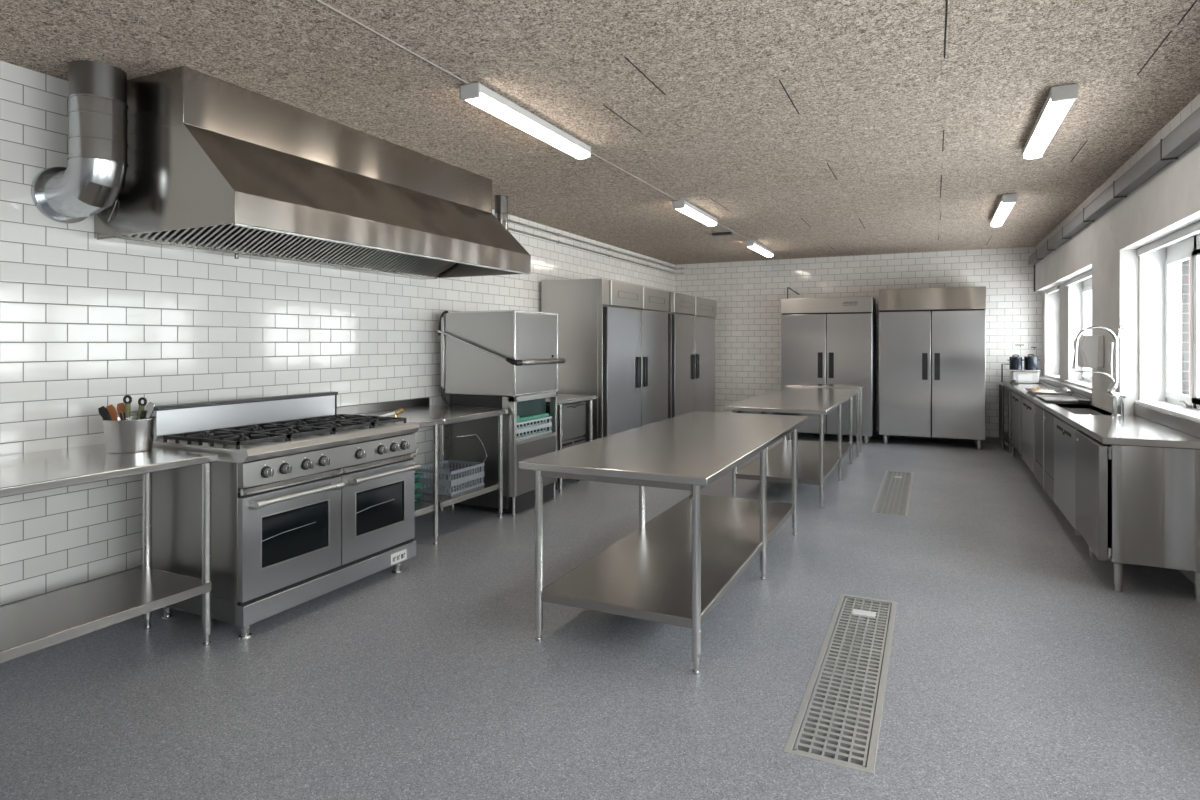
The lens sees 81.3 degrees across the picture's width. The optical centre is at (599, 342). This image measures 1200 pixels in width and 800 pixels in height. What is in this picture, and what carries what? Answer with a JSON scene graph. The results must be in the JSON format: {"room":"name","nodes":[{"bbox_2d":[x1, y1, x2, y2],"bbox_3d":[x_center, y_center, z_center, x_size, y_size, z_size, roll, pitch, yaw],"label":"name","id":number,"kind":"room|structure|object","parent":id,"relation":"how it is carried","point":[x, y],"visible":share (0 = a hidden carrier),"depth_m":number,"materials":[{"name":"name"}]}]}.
{"room":"commercial kitchen","nodes":[
{"label":"commercial kitchen","id":0,"kind":"room"},
{"bbox_2d":[0,61,674,606],"bbox_3d":[-1.888,0.056,5.807,0.100,2.888,15.070,0,0,25],"label":"wall","id":1,"kind":"structure","parent":0,"point":[87,323],"depth_m":4.04,"materials":[{"name":"tile"}]},
{"bbox_2d":[94,66,530,279],"bbox_3d":[-1.675,-0.961,4.808,1.136,0.852,2.741,0,0,25],"label":"extractor hood","id":2,"kind":"object","parent":1,"relation":"attached to","point":[216,166],"visible":0.98,"depth_m":4.01,"materials":[{"name":"silver metal"}]},
{"bbox_2d":[337,397,428,414],"bbox_3d":[-1.857,0.535,5.726,0.018,0.070,1.400,0,0,25],"label":"backsplash","id":3,"kind":"structure","parent":1,"relation":"attached to","point":[382,406],"depth_m":5.81,"materials":[{"name":"silver metal"}]},
{"bbox_2d":[508,219,683,268],"bbox_3d":[-0.030,-1.315,9.397,0.177,0.032,6.751,0,0,25],"label":"conduit pipe","id":4,"kind":"object","parent":1,"relation":"attached to","point":[509,220],"visible":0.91,"depth_m":9.15,"materials":[{"name":"grey metal"}]},
{"bbox_2d":[508,227,683,273],"bbox_3d":[-0.030,-1.225,9.397,0.177,0.032,6.751,0,0,25],"label":"conduit pipe","id":5,"kind":"object","parent":1,"relation":"attached to","point":[519,231],"visible":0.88,"depth_m":9.15,"materials":[{"name":"grey metal"}]},
{"bbox_2d":[0,433,1199,799],"bbox_3d":[0.748,1.600,4.555,5.937,0.200,15.070,0,0,25],"label":"floor","id":6,"kind":"structure","parent":0,"point":[1018,669],"depth_m":3.14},
{"bbox_2d":[0,443,217,663],"bbox_3d":[-2.861,1.029,2.541,0.911,0.942,2.535,0,0,25],"label":"work table","id":7,"kind":"object","parent":6,"relation":"on","point":[35,624],"visible":0.96,"depth_m":3.22,"materials":[{"name":"silver metal"}]},
{"bbox_2d":[102,416,156,452],"bbox_3d":[-2.424,0.475,3.603,0.234,0.166,0.234,0,0,25],"label":"pail","id":8,"kind":"object","parent":7,"relation":"on","point":[132,435],"visible":0.92,"depth_m":3.52,"materials":[{"name":"silver metal"}]},
{"bbox_2d":[98,406,111,420],"bbox_3d":[-2.510,0.434,3.590,0.125,0.213,0.013,0,0,-6],"label":"spatula","id":9,"kind":"object","parent":8,"relation":"in","point":[103,411],"visible":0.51,"depth_m":3.58,"materials":[{"name":"black plastic"}]},
{"bbox_2d":[106,404,117,420],"bbox_3d":[-2.496,0.430,3.610,0.107,0.219,0.011,0,0,3],"label":"wooden spatula","id":10,"kind":"object","parent":8,"relation":"in","point":[111,409],"visible":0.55,"depth_m":3.61,"materials":[{"name":"brown wood"}]},
{"bbox_2d":[117,403,125,419],"bbox_3d":[-2.467,0.426,3.624,0.080,0.226,0.018,0,0,14],"label":"wooden spatula","id":11,"kind":"object","parent":8,"relation":"in","point":[121,406],"visible":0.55,"depth_m":3.62,"materials":[{"name":"brown wood"}]},
{"bbox_2d":[120,412,125,420],"bbox_3d":[-2.452,0.450,3.604,0.044,0.178,0.021,0,0,-4],"label":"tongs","id":12,"kind":"object","parent":8,"relation":"in","point":[122,415],"visible":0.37,"depth_m":3.60,"materials":[{"name":"silver metal"}]},
{"bbox_2d":[123,395,131,419],"bbox_3d":[-2.436,0.405,3.603,0.043,0.266,0.028,0,0,25],"label":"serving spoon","id":13,"kind":"object","parent":8,"relation":"in","point":[127,404],"visible":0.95,"depth_m":3.60,"materials":[{"name":"green plastic"}]},
{"bbox_2d":[137,397,146,419],"bbox_3d":[-2.377,0.411,3.611,0.071,0.255,0.025,0,0,-4],"label":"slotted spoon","id":14,"kind":"object","parent":8,"relation":"in","point":[141,406],"visible":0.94,"depth_m":3.60,"materials":[{"name":"green plastic"}]},
{"bbox_2d":[140,410,146,419],"bbox_3d":[-2.372,0.445,3.602,0.068,0.190,0.021,0,0,-4],"label":"utensil","id":15,"kind":"object","parent":8,"relation":"in","point":[143,413],"visible":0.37,"depth_m":3.60,"materials":[{"name":"black plastic"}]},
{"bbox_2d":[144,402,154,418],"bbox_3d":[-2.351,0.424,3.610,0.100,0.231,0.011,0,0,-4],"label":"spatula","id":16,"kind":"object","parent":8,"relation":"in","point":[150,406],"visible":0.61,"depth_m":3.61,"materials":[{"name":"silver metal"}]},
{"bbox_2d":[151,392,420,639],"bbox_3d":[-1.827,0.924,4.211,0.855,1.152,1.288,0,0,25],"label":"gas range","id":17,"kind":"object","parent":6,"relation":"on","point":[309,500],"visible":0.98,"depth_m":3.82,"materials":[{"name":"silver metal"}]},
{"bbox_2d":[152,422,419,462],"bbox_3d":[-1.839,0.567,4.217,0.829,0.077,1.288,0,0,25],"label":"cooktop","id":18,"kind":"object","parent":17,"relation":"in","point":[296,446],"depth_m":3.84,"materials":[{"name":"silver metal"}]},
{"bbox_2d":[337,397,507,544],"bbox_3d":[-1.476,1.000,5.544,0.863,1.000,1.400,0,0,25],"label":"table","id":19,"kind":"object","parent":6,"relation":"on","point":[428,415],"visible":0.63,"depth_m":5.60,"materials":[{"name":"silver metal"}]},
{"bbox_2d":[381,408,403,416],"bbox_3d":[-1.568,0.540,5.224,0.031,0.060,0.336,0,0,14],"label":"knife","id":20,"kind":"object","parent":19,"relation":"on","point":[394,413],"visible":0.88,"depth_m":5.28,"materials":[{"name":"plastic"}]},
{"bbox_2d":[415,473,422,496],"bbox_3d":[-1.586,1.116,5.425,0.280,0.170,0.300,0,0,25],"label":"dish rack","id":21,"kind":"object","parent":19,"relation":"on","point":[418,483],"visible":0.09,"depth_m":5.48,"materials":[{"name":"teal plastic"}]},
{"bbox_2d":[413,434,487,495],"bbox_3d":[-1.233,0.975,5.784,0.380,0.452,0.541,0,0,25],"label":"dish rack","id":22,"kind":"object","parent":19,"relation":"on","point":[473,474],"visible":0.78,"depth_m":5.68,"materials":[{"name":"grey plastic"}]},
{"bbox_2d":[437,310,564,516],"bbox_3d":[-0.894,0.607,6.489,0.900,1.786,0.873,0,0,25],"label":"dishwasher","id":23,"kind":"object","parent":6,"relation":"on","point":[503,359],"visible":0.9,"depth_m":6.18,"materials":[{"name":"silver metal"}]},
{"bbox_2d":[445,310,557,396],"bbox_3d":[-0.902,0.098,6.495,0.747,0.748,0.768,0,0,25],"label":"hood","id":24,"kind":"object","parent":23,"relation":"attached to","point":[470,371],"depth_m":6.18,"materials":[{"name":"silver metal"}]},
{"bbox_2d":[517,416,551,439],"bbox_3d":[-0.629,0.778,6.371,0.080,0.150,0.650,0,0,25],"label":"dish rack","id":25,"kind":"object","parent":23,"relation":"in","point":[543,424],"visible":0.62,"depth_m":6.38,"materials":[{"name":"grey plastic"}]},
{"bbox_2d":[517,413,549,421],"bbox_3d":[-0.634,0.671,6.368,0.060,0.058,0.617,0,0,25],"label":"tray","id":26,"kind":"object","parent":25,"relation":"on","point":[530,417],"visible":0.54,"depth_m":6.34,"materials":[{"name":"teal plastic"}]},
{"bbox_2d":[546,401,585,489],"bbox_3d":[-0.549,1.069,7.429,0.633,0.862,0.610,0,0,25],"label":"dishwasher","id":27,"kind":"object","parent":6,"relation":"on","point":[573,414],"visible":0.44,"depth_m":7.29,"materials":[{"name":"silver metal"}]},
{"bbox_2d":[546,394,595,492],"bbox_3d":[-0.614,1.038,7.355,0.820,0.925,0.960,0,0,25],"label":"side table","id":28,"kind":"object","parent":6,"relation":"on","point":[561,398],"visible":0.32,"depth_m":7.15,"materials":[{"name":"silver metal"}]},
{"bbox_2d":[541,278,668,441],"bbox_3d":[0.168,0.394,8.965,0.811,2.213,2.260,0,0,25],"label":"fridge","id":29,"kind":"object","parent":6,"relation":"on","point":[613,335],"visible":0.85,"depth_m":8.08,"materials":[{"name":"silver metal"}]},
{"bbox_2d":[519,411,808,674],"bbox_3d":[0.645,1.050,4.598,0.980,0.900,2.860,0,0,25],"label":"prep table","id":30,"kind":"object","parent":6,"relation":"on","point":[675,568],"visible":1,"depth_m":3.88,"materials":[{"name":"silver metal"}]},
{"bbox_2d":[667,292,715,417],"bbox_3d":[1.145,0.394,11.022,0.811,2.213,2.265,0,0,25],"label":"fridge","id":31,"kind":"object","parent":6,"relation":"on","point":[691,322],"visible":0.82,"depth_m":10.66,"materials":[{"name":"silver metal"}]},
{"bbox_2d":[723,387,859,508],"bbox_3d":[2.262,1.050,7.804,0.930,0.900,3.200,0,0,25],"label":"prep table","id":32,"kind":"object","parent":6,"relation":"on","point":[816,461],"visible":0.88,"depth_m":7.09,"materials":[{"name":"silver metal"}]},
{"bbox_2d":[782,383,863,456],"bbox_3d":[3.054,1.042,9.554,1.000,0.915,0.560,0,0,25],"label":"prep table","id":33,"kind":"object","parent":6,"relation":"on","point":[858,395],"visible":0.49,"depth_m":9.47,"materials":[{"name":"silver metal"}]},
{"bbox_2d":[781,296,875,443],"bbox_3d":[3.558,0.412,10.877,1.326,2.175,0.776,0,0,25],"label":"fridge","id":34,"kind":"object","parent":6,"relation":"on","point":[829,340],"visible":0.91,"depth_m":10.50,"materials":[{"name":"silver metal"}]},
{"bbox_2d":[787,287,799,298],"bbox_3d":[3.033,-0.772,10.959,0.197,0.204,0.022,0,0,25],"label":"rod","id":35,"kind":"object","parent":34,"relation":"on","point":[787,287],"visible":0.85,"depth_m":10.97,"materials":[{"name":"grey metal"}]},
{"bbox_2d":[783,594,896,773],"bbox_3d":[1.193,1.584,3.297,0.310,0.172,1.780,0,0,25],"label":"floor drain","id":36,"kind":"object","parent":6,"relation":"on","point":[837,721],"visible":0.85,"depth_m":3.02,"materials":[{"name":"grey metal"}]},
{"bbox_2d":[871,471,913,516],"bbox_3d":[2.991,1.584,7.087,0.297,0.172,2.230,0,0,25],"label":"floor drain","id":37,"kind":"object","parent":6,"relation":"on","point":[894,493],"visible":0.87,"depth_m":6.90,"materials":[{"name":"grey metal"}]},
{"bbox_2d":[878,286,985,449],"bbox_3d":[4.889,0.361,10.334,1.389,2.277,0.776,0,0,25],"label":"fridge","id":38,"kind":"object","parent":6,"relation":"on","point":[932,341],"visible":1,"depth_m":9.98,"materials":[{"name":"silver metal"}]},
{"bbox_2d":[999,384,1014,456],"bbox_3d":[5.774,1.058,9.591,0.438,0.885,1.198,0,0,25],"label":"stand","id":39,"kind":"object","parent":6,"relation":"on","point":[1002,433],"visible":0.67,"depth_m":9.85,"materials":[{"name":"silver metal"}]},
{"bbox_2d":[1003,385,1011,443],"bbox_3d":[5.800,0.973,9.589,0.390,0.715,1.180,0,0,25],"label":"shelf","id":40,"kind":"object","parent":39,"relation":"attached to","point":[1007,434],"depth_m":9.67,"materials":[{"name":"silver metal"}]},
{"bbox_2d":[1011,391,1030,469],"bbox_3d":[5.291,1.058,8.502,0.407,0.885,1.140,0,0,25],"label":"base cabinet","id":41,"kind":"object","parent":6,"relation":"on","point":[1016,399],"visible":0.16,"depth_m":8.52,"materials":[{"name":"silver metal"}]},
{"bbox_2d":[1022,397,1036,473],"bbox_3d":[4.802,1.058,7.473,0.407,0.885,1.100,0,0,25],"label":"base cabinet","id":42,"kind":"object","parent":6,"relation":"on","point":[1028,407],"visible":0.16,"depth_m":7.46,"materials":[{"name":"silver metal"}]},
{"bbox_2d":[1034,405,1056,500],"bbox_3d":[4.291,1.058,6.403,0.412,0.885,1.230,0,0,25],"label":"base cabinet","id":43,"kind":"object","parent":6,"relation":"on","point":[1044,420],"visible":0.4,"depth_m":6.45,"materials":[{"name":"silver metal"}]},
{"bbox_2d":[1002,376,1199,448],"bbox_3d":[4.705,0.633,7.114,0.540,0.302,6.710,0,0,25],"label":"countertop","id":44,"kind":"structure","parent":43,"relation":"on","point":[1148,426],"depth_m":4.85,"materials":[{"name":"silver metal"}]},
{"bbox_2d":[1000,364,1008,381],"bbox_3d":[5.841,0.439,10.090,0.105,0.267,0.040,0,0,25],"label":"bracket","id":45,"kind":"object","parent":44,"relation":"on","point":[1001,364],"visible":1,"depth_m":10.09,"materials":[{"name":"grey metal"}]},
{"bbox_2d":[1010,380,1018,383],"bbox_3d":[5.684,0.539,9.589,0.094,0.061,0.207,0,0,25],"label":"cloth","id":46,"kind":"object","parent":44,"relation":"on","point":[1012,381],"visible":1,"depth_m":9.52,"materials":[{"name":"grey fabric"}]},
{"bbox_2d":[1006,369,1039,383],"bbox_3d":[5.976,0.477,9.887,0.363,0.185,0.490,0,0,25],"label":"appliance","id":47,"kind":"object","parent":44,"relation":"on","point":[1022,376],"visible":0.75,"depth_m":9.68,"materials":[{"name":"white plastic"}]},
{"bbox_2d":[1007,354,1024,369],"bbox_3d":[5.853,0.277,9.841,0.212,0.214,0.161,0,0,25],"label":"cooking pot","id":48,"kind":"object","parent":47,"relation":"on","point":[1015,362],"visible":1,"depth_m":9.78,"materials":[{"name":"blue metal"}]},
{"bbox_2d":[1022,354,1039,369],"bbox_3d":[6.082,0.275,9.864,0.228,0.219,0.177,0,0,25],"label":"cooking pot","id":49,"kind":"object","parent":47,"relation":"on","point":[1031,362],"visible":0.95,"depth_m":9.80,"materials":[{"name":"blue metal"}]},
{"bbox_2d":[1025,388,1072,394],"bbox_3d":[4.941,0.551,7.711,0.358,0.038,0.738,0,0,25],"label":"baking tray","id":50,"kind":"object","parent":44,"relation":"on","point":[1027,389],"visible":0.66,"depth_m":7.43,"materials":[{"name":"silver metal"}]},
{"bbox_2d":[1034,389,1057,392],"bbox_3d":[4.882,0.541,7.645,0.209,0.049,0.420,0,0,25],"label":"crumpled paper","id":51,"kind":"object","parent":50,"relation":"in","point":[1042,390],"visible":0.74,"depth_m":7.59,"materials":[{"name":"beige paper"}]},
{"bbox_2d":[1056,387,1071,392],"bbox_3d":[5.000,0.507,7.533,0.105,0.052,0.336,0,0,25],"label":"folded cloth","id":52,"kind":"object","parent":50,"relation":"on","point":[1064,389],"visible":1,"depth_m":7.42,"materials":[{"name":"white fabric"}]},
{"bbox_2d":[1036,395,1084,402],"bbox_3d":[4.568,0.559,6.919,0.353,0.021,0.788,0,0,25],"label":"tray","id":53,"kind":"object","parent":44,"relation":"on","point":[1049,398],"visible":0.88,"depth_m":7.05,"materials":[{"name":"silver metal"}]},
{"bbox_2d":[1053,400,1090,403],"bbox_3d":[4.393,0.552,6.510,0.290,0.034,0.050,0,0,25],"label":"sink","id":54,"kind":"object","parent":44,"relation":"on","point":[1077,401],"visible":1,"depth_m":6.47,"materials":[{"name":"silver metal"}]},
{"bbox_2d":[1072,325,1126,416],"bbox_3d":[3.884,0.218,5.440,0.355,0.704,0.068,0,0,25],"label":"kitchen faucet","id":55,"kind":"object","parent":44,"relation":"on","point":[1118,398],"visible":1,"depth_m":5.39,"materials":[{"name":"silver metal"}]},
{"bbox_2d":[1054,417,1081,535],"bbox_3d":[3.806,1.058,5.376,0.407,0.885,1.022,0,0,25],"label":"base cabinet","id":56,"kind":"object","parent":6,"relation":"on","point":[1064,433],"visible":0.28,"depth_m":5.39,"materials":[{"name":"silver metal"}]},
{"bbox_2d":[1075,430,1199,601],"bbox_3d":[3.439,1.058,4.486,0.547,0.885,0.895,0,0,25],"label":"base cabinet","id":57,"kind":"object","parent":6,"relation":"on","point":[1135,505],"visible":0.87,"depth_m":4.14,"materials":[{"name":"silver metal"}]},
{"bbox_2d":[0,0,1199,264],"bbox_3d":[0.770,-1.447,4.544,5.987,0.122,15.070,0,0,25],"label":"ceiling","id":58,"kind":"structure","parent":0,"point":[806,128],"depth_m":3.82,"materials":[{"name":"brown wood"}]},
{"bbox_2d":[31,60,127,223],"bbox_3d":[-2.636,-1.007,3.597,0.441,0.760,0.295,0,0,25],"label":"duct","id":59,"kind":"object","parent":58,"relation":"attached to","point":[92,181],"visible":1,"depth_m":3.49,"materials":[{"name":"silver metal"}]},
{"bbox_2d":[316,0,468,84],"bbox_3d":[-1.474,-1.383,2.128,0.009,0.009,3.580,0,0,26],"label":"cable","id":60,"kind":"object","parent":58,"relation":"attached to","point":[320,1],"visible":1,"depth_m":3.19,"materials":[{"name":"beige plastic"}]},
{"bbox_2d":[494,195,507,229],"bbox_3d":[-1.111,-1.061,6.727,0.510,0.652,0.170,0,0,25],"label":"duct","id":61,"kind":"object","parent":58,"relation":"attached to","point":[501,201],"visible":0.24,"depth_m":6.59,"materials":[{"name":"silver metal"}]},
{"bbox_2d":[460,82,590,158],"bbox_3d":[-0.408,-1.343,4.351,0.124,0.086,1.358,0,0,25],"label":"ceiling light","id":62,"kind":"object","parent":58,"relation":"attached to","point":[477,94],"visible":1,"depth_m":4.14,"materials":[{"name":"grey plastic"}]},
{"bbox_2d":[591,152,677,200],"bbox_3d":[0.312,-1.383,5.891,0.009,0.009,2.050,0,0,26],"label":"cable","id":63,"kind":"object","parent":58,"relation":"attached to","point":[591,152],"visible":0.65,"depth_m":5.75,"materials":[{"name":"beige plastic"}]},
{"bbox_2d":[673,200,716,225],"bbox_3d":[1.010,-1.343,7.325,0.124,0.086,1.148,0,0,25],"label":"ceiling light","id":64,"kind":"object","parent":58,"relation":"attached to","point":[683,206],"visible":1,"depth_m":7.14,"materials":[{"name":"grey plastic"}]},
{"bbox_2d":[712,232,731,235],"bbox_3d":[1.548,-1.373,8.852,0.240,0.029,0.080,0,0,25],"label":"junction box","id":65,"kind":"object","parent":58,"relation":"attached to","point":[720,233],"visible":1,"depth_m":8.81,"materials":[{"name":"grey metal"}]},
{"bbox_2d":[745,240,773,256],"bbox_3d":[2.310,-1.343,10.084,0.124,0.086,1.308,0,0,25],"label":"ceiling light","id":66,"kind":"object","parent":58,"relation":"attached to","point":[752,244],"visible":1,"depth_m":9.87,"materials":[{"name":"grey plastic"}]},
{"bbox_2d":[990,193,1016,226],"bbox_3d":[4.144,-1.343,7.198,0.124,0.086,1.508,0,0,25],"label":"ceiling light","id":67,"kind":"object","parent":58,"relation":"attached to","point":[1007,201],"visible":1,"depth_m":6.89,"materials":[{"name":"grey plastic"}]},
{"bbox_2d":[1022,84,1077,159],"bbox_3d":[2.786,-1.343,4.362,0.124,0.086,1.338,0,0,25],"label":"ceiling light","id":68,"kind":"object","parent":58,"relation":"attached to","point":[1059,100],"visible":1,"depth_m":4.10,"materials":[{"name":"grey plastic"}]},
{"bbox_2d":[675,247,1041,437],"bbox_3d":[4.004,0.056,11.294,5.837,2.888,0.100,0,0,25],"label":"wall","id":69,"kind":"structure","parent":0,"point":[748,295],"depth_m":11.28,"materials":[{"name":"tile"}]},
{"bbox_2d":[791,431,1008,443],"bbox_3d":[3.870,1.455,11.291,5.597,0.090,0.022,0,0,25],"label":"baseboard","id":70,"kind":"structure","parent":69,"relation":"attached to","point":[993,440],"depth_m":10.68,"materials":[{"name":"grey"}]},
{"bbox_2d":[1035,94,1199,582],"bbox_3d":[3.298,0.056,3.343,0.390,2.888,14.870,0,0,25],"label":"wall","id":71,"kind":"structure","parent":0,"point":[1168,202],"depth_m":5.57,"materials":[{"name":"paint"}]},
{"bbox_2d":[1046,285,1059,379],"bbox_3d":[6.206,-0.127,9.396,0.250,1.217,0.940,0,0,25],"label":"window","id":72,"kind":"structure","parent":71,"relation":"in","point":[1056,288],"depth_m":9.36,"materials":[{"name":"white paint"}]},
{"bbox_2d":[1068,281,1082,379],"bbox_3d":[5.744,-0.138,8.439,0.145,1.195,0.025,0,0,25],"label":"trim reveal","id":73,"kind":"structure","parent":71,"relation":"attached to","point":[1075,290],"depth_m":8.44,"materials":[{"name":"white paint"}]},
{"bbox_2d":[1064,270,1091,389],"bbox_3d":[5.277,-0.127,7.440,0.250,1.217,2.230,0,0,25],"label":"window","id":74,"kind":"structure","parent":71,"relation":"in","point":[1086,383],"depth_m":8.32,"materials":[{"name":"white paint"}]},
{"bbox_2d":[1073,335,1103,367],"bbox_3d":[4.342,0.083,6.216,0.187,0.285,0.285,0,0,25],"label":"dispenser","id":75,"kind":"object","parent":71,"relation":"attached to","point":[1090,347],"visible":0.91,"depth_m":6.09,"materials":[{"name":"white plastic"}]},
{"bbox_2d":[1029,107,1199,264],"bbox_3d":[3.082,-1.177,3.446,0.084,0.130,14.818,0,0,25],"label":"cable tray","id":76,"kind":"object","parent":71,"relation":"attached to","point":[1184,136],"visible":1,"depth_m":4.92,"materials":[{"name":"grey metal"}]},
{"bbox_2d":[1084,184,1122,220],"bbox_3d":[4.254,-1.179,5.912,0.077,0.113,1.178,0,0,25],"label":"bracket","id":77,"kind":"object","parent":76,"relation":"on","point":[1107,198],"depth_m":5.84,"materials":[{"name":"grey metal"}]},
{"bbox_2d":[1114,142,1172,196],"bbox_3d":[3.735,-1.179,4.819,0.077,0.113,1.218,0,0,25],"label":"tray","id":78,"kind":"object","parent":76,"relation":"on","point":[1151,163],"depth_m":4.73,"materials":[{"name":"grey metal"}]},
{"bbox_2d":[1162,107,1199,158],"bbox_3d":[3.184,-1.179,3.658,0.077,0.113,1.328,0,0,25],"label":"tray","id":79,"kind":"object","parent":76,"relation":"on","point":[1187,134],"depth_m":3.96,"materials":[{"name":"grey metal"}]},
{"bbox_2d":[1139,247,1165,400],"bbox_3d":[4.319,-0.138,5.463,0.165,1.195,0.025,0,0,25],"label":"trim reveal","id":80,"kind":"structure","parent":71,"relation":"attached to","point":[1152,265],"depth_m":5.45,"materials":[{"name":"white paint"}]},
{"bbox_2d":[1135,221,1199,421],"bbox_3d":[3.686,-0.127,4.089,0.250,1.217,3.050,0,0,25],"label":"window","id":81,"kind":"structure","parent":71,"relation":"in","point":[1178,404],"depth_m":4.91,"materials":[{"name":"white paint"}]},
{"bbox_2d":[1182,260,1188,394],"bbox_3d":[3.503,0.000,3.262,0.170,3.000,14.900,0,0,25],"label":"wall","id":82,"kind":"structure","parent":0,"point":[1185,264],"depth_m":5.43,"materials":[{"name":"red brick"}]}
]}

